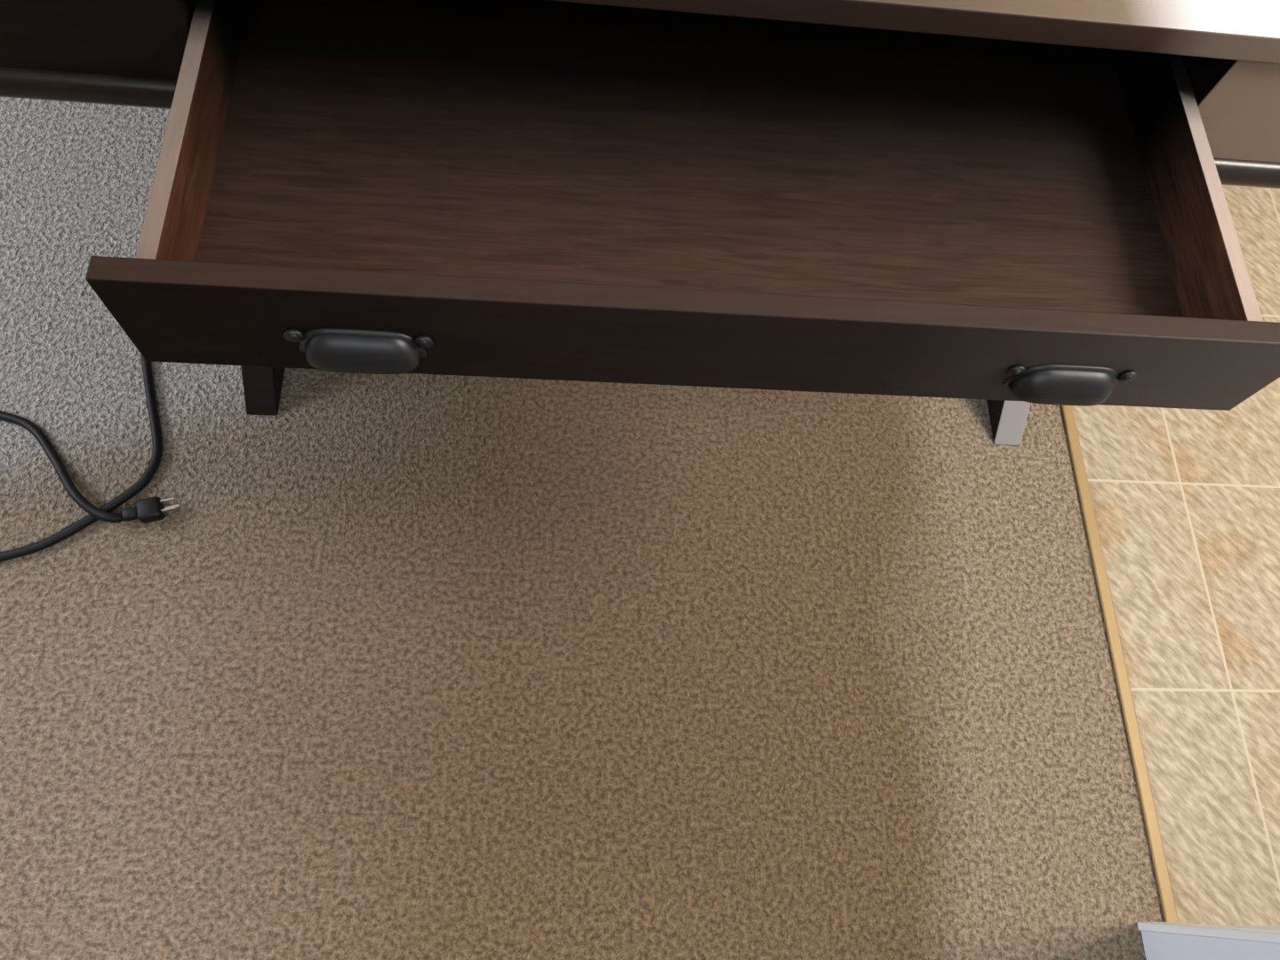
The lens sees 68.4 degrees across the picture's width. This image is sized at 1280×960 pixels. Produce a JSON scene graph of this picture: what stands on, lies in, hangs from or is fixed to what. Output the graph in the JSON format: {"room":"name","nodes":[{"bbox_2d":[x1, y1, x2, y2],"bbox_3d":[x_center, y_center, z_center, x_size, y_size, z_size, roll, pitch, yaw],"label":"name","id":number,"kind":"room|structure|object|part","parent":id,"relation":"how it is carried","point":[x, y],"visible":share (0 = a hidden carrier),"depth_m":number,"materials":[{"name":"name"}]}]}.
{"room":"living room","nodes":[
{"label":"living room","id":0,"kind":"room"},
{"bbox_2d":[0,96,1279,959],"bbox_3d":[0.070,1.271,0.840,5.600,0.001,4.300,2,67,-6],"label":"floor","id":1,"kind":"structure","parent":0,"point":[404,666],"depth_m":1.26,"materials":[{"name":"beige carpet"}]},
{"bbox_2d":[0,353,180,561],"bbox_3d":[-0.826,-0.031,1.265,0.367,0.026,0.281,-13,70,-12],"label":"power cord","id":2,"kind":"object","parent":1,"relation":"on","point":[150,509],"visible":0.99,"depth_m":1.25,"materials":[{"name":"black rubber"}]},
{"bbox_2d":[0,0,1279,445],"bbox_3d":[0.054,-0.402,1.126,1.350,0.755,0.938,2,67,-6],"label":"writing desk","id":3,"kind":"object","parent":1,"relation":"on","point":[1012,205],"visible":1,"depth_m":0.78,"materials":[{"name":"brown wood"}]},
{"bbox_3d":[-0.344,-0.315,0.753,0.014,0.074,0.420,2,67,-6],"label":"drawer","id":4,"kind":"part","parent":3,"relation":"part of","materials":[{"name":"brown wood"}]},
{"bbox_3d":[-0.507,-0.502,1.186,0.044,0.600,0.639,2,67,-6],"label":"leg","id":5,"kind":"part","parent":3,"relation":"part of","materials":[{"name":"brown wood"}]},
{"bbox_3d":[-0.200,-0.090,0.672,0.084,0.027,0.018,2,67,-6],"label":"drawer pull","id":6,"kind":"part","parent":3,"relation":"part of","materials":[{"name":"black metal"}]},
{"bbox_3d":[0.069,-0.102,0.701,0.868,0.107,0.019,2,67,-6],"label":"drawer","id":7,"kind":"part","parent":3,"relation":"part of","materials":[{"name":"brown wood"}]},
{"bbox_3d":[0.060,-0.286,0.819,0.814,0.006,0.420,2,67,-6],"label":"drawer","id":8,"kind":"part","parent":3,"relation":"part of","materials":[{"name":"brown wood"}]},
{"bbox_3d":[0.595,-0.463,1.300,0.044,0.600,0.639,2,67,-6],"label":"leg","id":9,"kind":"part","parent":3,"relation":"part of","materials":[{"name":"brown wood"}]},
{"bbox_3d":[0.331,-0.072,0.727,0.084,0.027,0.018,2,67,-6],"label":"drawer pull","id":10,"kind":"part","parent":3,"relation":"part of","materials":[{"name":"black metal"}]},
{"bbox_3d":[0.471,-0.286,0.837,0.014,0.074,0.420,2,67,-6],"label":"drawer","id":11,"kind":"part","parent":3,"relation":"part of","materials":[{"name":"brown wood"}]},
{"bbox_2d":[1060,405,1178,922],"bbox_3d":[0.674,-0.063,1.465,0.018,0.006,1.366,2,67,-6],"label":"transition strip","id":12,"kind":"object","parent":1,"relation":"on","point":[1170,915],"visible":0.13,"depth_m":1.32,"materials":[{"name":"beige wood"}]},
{"bbox_2d":[1141,925,1279,959],"bbox_3d":[1.878,0.184,0.144,2.224,2.500,0.120,2,67,-6],"label":"wall","id":13,"kind":"structure","parent":0,"point":[1157,946],"depth_m":1.09,"materials":[{"name":"white paint"}]},
{"bbox_2d":[1137,921,1279,943],"bbox_3d":[0.785,0.089,0.055,0.034,2.500,0.010,2,67,-6],"label":"trim","id":14,"kind":"structure","parent":13,"relation":"attached to","point":[1272,936],"depth_m":1.07,"materials":[{"name":"white paint"}]}
]}

